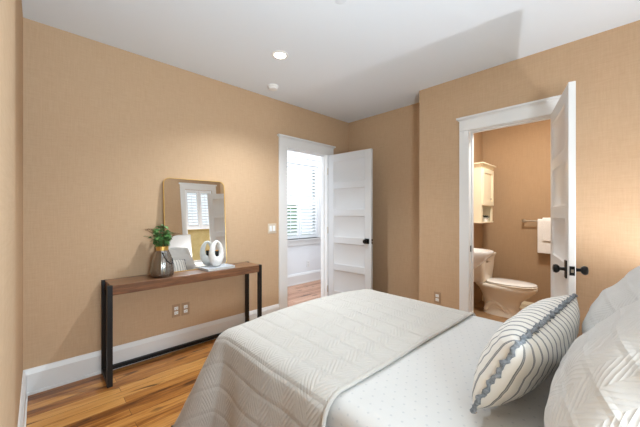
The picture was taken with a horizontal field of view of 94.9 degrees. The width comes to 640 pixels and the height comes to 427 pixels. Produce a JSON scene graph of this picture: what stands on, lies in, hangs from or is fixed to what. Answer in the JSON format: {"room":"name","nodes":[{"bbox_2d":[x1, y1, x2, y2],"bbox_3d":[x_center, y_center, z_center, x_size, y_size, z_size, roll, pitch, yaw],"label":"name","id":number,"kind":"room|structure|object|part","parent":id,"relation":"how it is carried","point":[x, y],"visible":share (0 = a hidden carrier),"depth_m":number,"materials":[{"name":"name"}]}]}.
{"room":"bedroom","nodes":[
{"label":"bedroom","id":0,"kind":"room"},
{"bbox_2d":[0,0,22,426],"bbox_3d":[-0.839,-0.045,0.703,0.154,2.620,3.600,0,0,-44],"label":"wall","id":1,"kind":"structure","parent":0,"point":[11,13],"depth_m":0.62,"materials":[{"name":"paint"}]},
{"bbox_2d":[18,371,27,426],"bbox_3d":[-1.409,1.176,1.376,0.024,0.178,1.801,0,0,-44],"label":"baseboard","id":2,"kind":"structure","parent":1,"relation":"attached to","point":[22,416],"depth_m":1.75,"materials":[{"name":"white paint"}]},
{"bbox_2d":[23,17,348,369],"bbox_3d":[-0.830,-0.045,3.241,3.684,2.620,0.050,0,0,-44],"label":"wall","id":3,"kind":"structure","parent":0,"point":[104,125],"depth_m":2.44,"materials":[{"name":"paint"}]},
{"bbox_2d":[23,304,278,395],"bbox_3d":[-1.269,1.176,2.769,2.156,0.178,0.024,0,0,-44],"label":"baseboard","id":4,"kind":"structure","parent":3,"relation":"attached to","point":[45,377],"depth_m":2.41,"materials":[{"name":"white paint"}]},
{"bbox_2d":[172,304,179,317],"bbox_3d":[-1.331,0.903,2.719,0.072,0.116,0.009,0,0,-44],"label":"wall outlet","id":5,"kind":"object","parent":3,"relation":"attached to","point":[175,308],"visible":1,"depth_m":2.72,"materials":[{"name":"beige plastic"}]},
{"bbox_2d":[182,302,188,315],"bbox_3d":[-1.271,0.905,2.777,0.072,0.116,0.009,0,0,-44],"label":"wall outlet","id":6,"kind":"object","parent":3,"relation":"attached to","point":[185,306],"visible":1,"depth_m":2.77,"materials":[{"name":"beige plastic"}]},
{"bbox_2d":[268,223,275,233],"bbox_3d":[-0.562,0.181,3.456,0.116,0.116,0.011,0,0,-44],"label":"light switch","id":7,"kind":"object","parent":3,"relation":"attached to","point":[271,227],"visible":1,"depth_m":3.45,"materials":[{"name":"beige plastic"}]},
{"bbox_2d":[277,134,335,309],"bbox_3d":[-0.185,0.161,3.876,0.981,2.208,0.158,0,0,-44],"label":"trim","id":8,"kind":"structure","parent":3,"relation":"attached to","point":[286,143],"depth_m":3.67,"materials":[{"name":"white paint"}]},
{"bbox_2d":[327,148,372,295],"bbox_3d":[0.382,0.228,3.851,0.707,2.050,0.173,0,0,41],"label":"door","id":9,"kind":"structure","parent":3,"relation":"in","point":[350,174],"depth_m":3.83,"materials":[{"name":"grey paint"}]},
{"bbox_3d":[0.384,-0.556,3.849,0.494,0.282,0.034,0,0,41],"label":"panel","id":10,"kind":"part","parent":9,"relation":"part of","materials":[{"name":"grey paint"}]},
{"bbox_3d":[0.384,-0.189,3.849,0.494,0.282,0.034,0,0,41],"label":"panel","id":11,"kind":"part","parent":9,"relation":"part of","materials":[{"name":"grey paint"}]},
{"bbox_3d":[0.384,0.178,3.849,0.494,0.282,0.034,0,0,41],"label":"panel","id":12,"kind":"part","parent":9,"relation":"part of","materials":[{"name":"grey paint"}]},
{"bbox_3d":[0.384,0.545,3.849,0.494,0.282,0.034,0,0,41],"label":"panel","id":13,"kind":"part","parent":9,"relation":"part of","materials":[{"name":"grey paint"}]},
{"bbox_3d":[0.384,0.912,3.849,0.494,0.282,0.034,0,0,41],"label":"panel","id":14,"kind":"part","parent":9,"relation":"part of","materials":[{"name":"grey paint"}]},
{"bbox_2d":[26,280,521,426],"bbox_3d":[0.594,1.315,2.882,5.240,0.100,5.000,0,0,-44],"label":"floor","id":15,"kind":"structure","parent":0,"point":[153,392],"depth_m":2.06,"materials":[{"name":"brown wood"}]},
{"bbox_2d":[101,261,261,387],"bbox_3d":[-1.165,0.897,2.670,1.300,0.736,0.284,0,0,-44],"label":"console table","id":16,"kind":"object","parent":15,"relation":"on","point":[117,286],"visible":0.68,"depth_m":2.39,"materials":[{"name":"brown wood"}]},
{"bbox_3d":[-1.708,0.897,2.322,0.034,0.736,0.034,0,0,-44],"label":"leg","id":17,"kind":"part","parent":16,"relation":"part of","materials":[{"name":"black metal"}]},
{"bbox_3d":[-1.621,1.237,2.232,0.034,0.032,0.216,0,0,-44],"label":"rail","id":18,"kind":"part","parent":16,"relation":"part of","materials":[{"name":"black metal"}]},
{"bbox_3d":[-1.535,0.897,2.142,0.034,0.736,0.034,0,0,-44],"label":"leg","id":19,"kind":"part","parent":16,"relation":"part of","materials":[{"name":"black metal"}]},
{"bbox_2d":[150,245,173,277],"bbox_3d":[-1.330,0.404,2.477,0.180,0.252,0.180,0,0,-44],"label":"vase","id":20,"kind":"object","parent":16,"relation":"on","point":[162,265],"visible":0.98,"depth_m":2.42,"materials":[{"name":"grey glass"}]},
{"bbox_2d":[146,224,179,247],"bbox_3d":[-1.340,0.296,2.487,0.267,0.397,0.220,0,0,-44],"label":"greenery","id":21,"kind":"object","parent":20,"relation":"in","point":[167,237],"visible":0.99,"depth_m":2.46,"materials":[{"name":"green plant"}]},
{"bbox_2d":[163,178,226,271],"bbox_3d":[-1.175,0.105,2.801,0.575,0.851,0.089,0,0,-44],"label":"mirror","id":22,"kind":"object","parent":16,"relation":"on","point":[193,209],"visible":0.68,"depth_m":2.77,"materials":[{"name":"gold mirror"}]},
{"bbox_2d":[199,263,234,271],"bbox_3d":[-0.981,0.519,2.815,0.170,0.020,0.280,0,0,42],"label":"book","id":23,"kind":"object","parent":16,"relation":"on","point":[221,266],"visible":0.98,"depth_m":2.77,"materials":[{"name":"white paper"}]},
{"bbox_2d":[209,240,223,265],"bbox_3d":[-0.990,0.385,2.806,0.070,0.248,0.155,0,0,34],"label":"ring sculpture","id":24,"kind":"object","parent":23,"relation":"on","point":[216,257],"visible":1,"depth_m":2.78,"materials":[{"name":"white ceramic"}]},
{"bbox_3d":[-0.794,0.897,3.199,0.034,0.736,0.034,0,0,-44],"label":"leg","id":25,"kind":"part","parent":16,"relation":"part of","materials":[{"name":"black metal"}]},
{"bbox_3d":[-0.621,0.897,3.019,0.034,0.736,0.034,0,0,-44],"label":"leg","id":26,"kind":"part","parent":16,"relation":"part of","materials":[{"name":"black metal"}]},
{"bbox_2d":[474,248,493,267],"bbox_3d":[1.722,0.798,3.338,0.510,0.934,0.436,0,0,-44],"label":"pedestal sink","id":27,"kind":"object","parent":15,"relation":"on","point":[480,255],"visible":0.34,"depth_m":3.17,"materials":[{"name":"white ceramic"}]},
{"bbox_2d":[474,252,537,317],"bbox_3d":[2.284,0.892,3.677,0.480,0.746,0.726,0,0,-44],"label":"toilet","id":28,"kind":"object","parent":15,"relation":"on","point":[503,297],"visible":0.84,"depth_m":3.59,"materials":[{"name":"beige ceramic"}]},
{"bbox_3d":[2.114,0.717,3.854,0.450,0.324,0.222,0,0,-44],"label":"tank","id":29,"kind":"part","parent":28,"relation":"part of","materials":[{"name":"beige ceramic"}]},
{"bbox_3d":[2.348,0.850,3.611,0.364,0.022,0.527,0,0,-44],"label":"lid","id":30,"kind":"part","parent":28,"relation":"part of","materials":[{"name":"white ceramic"}]},
{"bbox_3d":[2.351,0.872,3.607,0.372,0.018,0.528,0,0,-44],"label":"seat","id":31,"kind":"part","parent":28,"relation":"part of","materials":[{"name":"beige ceramic"}]},
{"bbox_3d":[0.751,0.575,1.328,1.625,1.380,2.150,0,0,-44],"label":"bed","id":32,"kind":"object","parent":15,"relation":"on","visible":0},
{"bbox_2d":[326,315,558,426],"bbox_3d":[0.686,0.856,1.383,1.403,0.358,2.110,0,0,-44],"label":"sheet","id":33,"kind":"object","parent":32,"relation":"on","point":[431,385],"visible":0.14,"depth_m":1.10,"materials":[{"name":"white fabric"}]},
{"bbox_2d":[171,289,475,426],"bbox_3d":[0.168,0.946,1.923,1.831,0.631,1.194,0,0,-44],"label":"quilt","id":34,"kind":"object","parent":33,"relation":"on","point":[285,367],"visible":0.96,"depth_m":1.53,"materials":[{"name":"white fabric"}]},
{"bbox_2d":[470,293,579,413],"bbox_3d":[0.863,0.516,1.186,0.873,0.289,0.235,0,0,-40],"label":"lumbar pillow","id":35,"kind":"object","parent":33,"relation":"on","point":[530,345],"visible":1,"depth_m":0.95,"materials":[{"name":"fabric"}]},
{"bbox_2d":[544,299,639,426],"bbox_3d":[0.848,0.388,0.697,0.660,0.474,0.457,0,0,-44],"label":"pillow sham","id":36,"kind":"object","parent":33,"relation":"on","point":[596,383],"visible":1,"depth_m":0.64,"materials":[{"name":"white fabric"}]},
{"bbox_2d":[582,266,639,333],"bbox_3d":[1.356,0.386,1.163,0.640,0.476,0.463,0,0,-44],"label":"pillow sham","id":37,"kind":"object","parent":33,"relation":"on","point":[626,291],"visible":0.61,"depth_m":1.16,"materials":[{"name":"white fabric"}]},
{"bbox_2d":[287,151,320,274],"bbox_3d":[-0.771,-0.045,4.954,4.100,2.620,0.120,0,0,-44],"label":"wall","id":38,"kind":"structure","parent":0,"point":[297,256],"depth_m":5.34,"materials":[{"name":"white paint"}]},
{"bbox_2d":[287,154,320,246],"bbox_3d":[-0.381,-0.217,5.284,1.070,1.585,0.155,0,0,-44],"label":"window","id":39,"kind":"structure","parent":38,"relation":"in","point":[301,179],"depth_m":5.33,"materials":[{"name":"white paint"}]},
{"bbox_2d":[287,163,298,201],"bbox_3d":[-0.533,-0.538,5.127,0.434,0.665,0.026,0,0,-44],"label":"shutter","id":40,"kind":"object","parent":39,"relation":"attached to","point":[296,198],"depth_m":5.18,"materials":[{"name":"white paint"}]},
{"bbox_2d":[287,201,298,238],"bbox_3d":[-0.533,0.123,5.127,0.434,0.651,0.026,0,0,-44],"label":"shutter","id":41,"kind":"object","parent":39,"relation":"attached to","point":[292,235],"depth_m":5.17,"materials":[{"name":"white paint"}]},
{"bbox_3d":[-0.424,-0.210,5.329,0.800,1.230,0.004,0,0,-44],"label":"pane","id":42,"kind":"part","parent":39,"relation":"part of","materials":[{"name":"clear glass"}]},
{"bbox_3d":[-0.424,-0.205,5.329,0.880,1.340,0.030,0,0,-44],"label":"frame","id":43,"kind":"part","parent":39,"relation":"part of","materials":[{"name":"white paint"}]},
{"bbox_3d":[-0.379,0.469,5.282,1.070,0.032,0.150,0,0,-44],"label":"sill","id":44,"kind":"part","parent":39,"relation":"part of","materials":[{"name":"white paint"}]},
{"bbox_2d":[299,165,316,201],"bbox_3d":[-0.217,-0.538,5.430,0.434,0.665,0.026,0,0,-44],"label":"shutter","id":45,"kind":"object","parent":39,"relation":"attached to","point":[301,167],"depth_m":5.40,"materials":[{"name":"white paint"}]},
{"bbox_2d":[299,202,316,237],"bbox_3d":[-0.217,0.123,5.430,0.434,0.651,0.026,0,0,-44],"label":"shutter","id":46,"kind":"object","parent":39,"relation":"attached to","point":[309,234],"depth_m":5.40,"materials":[{"name":"white paint"}]},
{"bbox_2d":[287,269,320,286],"bbox_3d":[-0.721,1.170,4.902,4.100,0.190,0.024,0,0,-44],"label":"baseboard","id":47,"kind":"structure","parent":38,"relation":"attached to","point":[300,278],"depth_m":5.30,"materials":[{"name":"white paint"}]},
{"bbox_2d":[22,0,639,122],"bbox_3d":[0.594,-1.405,2.882,5.240,0.100,5.000,0,0,-44],"label":"ceiling","id":48,"kind":"structure","parent":0,"point":[353,60],"depth_m":2.25,"materials":[{"name":"white paint"}]},
{"bbox_2d":[268,84,278,90],"bbox_3d":[-0.501,-1.335,3.133,0.116,0.041,0.116,0,0,-44],"label":"smoke detector","id":49,"kind":"object","parent":48,"relation":"attached to","point":[272,87],"visible":1,"depth_m":3.10,"materials":[{"name":"white plastic"}]},
{"bbox_2d":[271,50,288,59],"bbox_3d":[-0.343,-1.351,2.516,0.148,0.007,0.148,0,0,-44],"label":"recessed light","id":50,"kind":"object","parent":48,"relation":"in","point":[278,54],"visible":1,"depth_m":2.51,"materials":[{"name":"white"}]},
{"bbox_2d":[335,0,345,3],"bbox_3d":[0.130,-1.352,1.866,0.072,0.006,0.072,0,0,-44],"label":"cover plate","id":51,"kind":"object","parent":48,"relation":"attached to","point":[336,1],"visible":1,"depth_m":1.87,"materials":[{"name":"white paint"}]},
{"bbox_2d":[349,103,418,299],"bbox_3d":[0.924,-0.045,3.987,0.120,2.620,1.304,0,0,-44],"label":"wall","id":52,"kind":"structure","parent":0,"point":[393,136],"depth_m":3.86,"materials":[{"name":"paint"}]},
{"bbox_2d":[474,132,482,304],"bbox_3d":[1.807,-0.045,3.829,1.619,2.620,0.146,0,0,-44],"label":"wall","id":53,"kind":"structure","parent":0,"point":[478,137],"depth_m":4.14,"materials":[{"name":"paint"}]},
{"bbox_2d":[474,162,495,222],"bbox_3d":[2.119,-0.253,3.871,0.518,0.757,0.224,0,0,-44],"label":"upper cabinet","id":54,"kind":"object","parent":53,"relation":"attached to","point":[483,172],"visible":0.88,"depth_m":3.71,"materials":[{"name":"beige wood"}]},
{"bbox_3d":[2.119,-0.603,3.871,0.518,0.056,0.224,0,0,-44],"label":"crown","id":55,"kind":"part","parent":54,"relation":"part of","materials":[{"name":"beige wood"}]},
{"bbox_3d":[2.179,-0.331,3.808,0.410,0.465,0.018,0,0,-44],"label":"cabinet door","id":56,"kind":"part","parent":54,"relation":"part of","materials":[{"name":"beige wood"}]},
{"bbox_2d":[483,119,550,302],"bbox_3d":[2.942,-0.045,3.728,0.120,2.620,1.570,0,0,-44],"label":"wall","id":57,"kind":"structure","parent":0,"point":[520,154],"depth_m":3.93,"materials":[{"name":"paint"}]},
{"bbox_2d":[482,295,532,308],"bbox_3d":[2.848,1.215,3.722,0.024,0.100,1.450,0,0,-44],"label":"baseboard","id":58,"kind":"structure","parent":57,"relation":"attached to","point":[524,304],"depth_m":3.88,"materials":[{"name":"beige wood"}]},
{"bbox_2d":[522,219,537,221],"bbox_3d":[2.858,0.100,3.669,0.082,0.048,0.578,0,0,-44],"label":"towel bar","id":59,"kind":"object","parent":57,"relation":"attached to","point":[523,220],"visible":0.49,"depth_m":3.79,"materials":[{"name":"silver metal"}]},
{"bbox_2d":[537,219,550,253],"bbox_3d":[2.870,0.286,3.614,0.064,0.435,0.305,0,0,-44],"label":"bath towel","id":60,"kind":"object","parent":59,"relation":"hanging from","point":[542,246],"visible":0.34,"depth_m":3.68,"materials":[{"name":"white fabric"}]},
{"bbox_2d":[542,217,550,240],"bbox_3d":[2.873,0.200,3.611,0.098,0.297,0.215,0,0,-44],"label":"hand towel","id":61,"kind":"object","parent":59,"relation":"hanging from","point":[546,222],"visible":0.37,"depth_m":3.63,"materials":[{"name":"white fabric"}]},
{"bbox_2d":[419,20,639,338],"bbox_3d":[1.972,-0.045,2.414,0.100,2.620,2.416,0,0,-44],"label":"wall","id":62,"kind":"structure","parent":0,"point":[604,66],"depth_m":2.28,"materials":[{"name":"paint"}]},
{"bbox_2d":[434,292,440,303],"bbox_3d":[1.238,0.893,3.101,0.009,0.116,0.072,0,0,-44],"label":"wall outlet","id":63,"kind":"object","parent":62,"relation":"attached to","point":[437,296],"visible":1,"depth_m":3.09,"materials":[{"name":"beige plastic"}]},
{"bbox_2d":[456,95,560,312],"bbox_3d":[1.707,0.161,2.660,0.143,2.208,0.871,0,0,-44],"label":"trim","id":64,"kind":"structure","parent":62,"relation":"attached to","point":[537,110],"depth_m":2.88,"materials":[{"name":"white paint"}]},
{"bbox_2d":[551,81,588,297],"bbox_3d":[1.705,0.228,2.075,0.173,2.050,0.717,0,0,31],"label":"door","id":65,"kind":"structure","parent":62,"relation":"in","point":[563,116],"depth_m":1.86,"materials":[{"name":"white paint"}]},
{"bbox_3d":[1.704,-0.556,2.072,0.034,0.282,0.504,0,0,31],"label":"panel","id":66,"kind":"part","parent":65,"relation":"part of","materials":[{"name":"white paint"}]},
{"bbox_3d":[1.704,-0.189,2.072,0.034,0.282,0.504,0,0,31],"label":"panel","id":67,"kind":"part","parent":65,"relation":"part of","materials":[{"name":"white paint"}]},
{"bbox_3d":[1.704,0.178,2.072,0.034,0.282,0.504,0,0,31],"label":"panel","id":68,"kind":"part","parent":65,"relation":"part of","materials":[{"name":"white paint"}]},
{"bbox_3d":[1.704,0.545,2.072,0.034,0.282,0.504,0,0,31],"label":"panel","id":69,"kind":"part","parent":65,"relation":"part of","materials":[{"name":"white paint"}]},
{"bbox_3d":[1.511,0.350,1.853,0.069,0.110,0.056,0,0,31],"label":"knob","id":70,"kind":"part","parent":65,"relation":"part of","materials":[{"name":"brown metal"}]},
{"bbox_3d":[1.704,0.228,2.072,0.035,2.050,0.694,0,0,31],"label":"frame","id":71,"kind":"part","parent":65,"relation":"part of","materials":[{"name":"white paint"}]},
{"bbox_3d":[1.522,0.350,1.772,0.026,0.056,0.010,0,0,31],"label":"latch plate","id":72,"kind":"part","parent":65,"relation":"part of","materials":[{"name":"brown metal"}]},
{"bbox_3d":[1.600,0.350,1.800,0.069,0.110,0.056,0,0,31],"label":"knob","id":73,"kind":"part","parent":65,"relation":"part of","materials":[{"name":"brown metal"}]}
]}

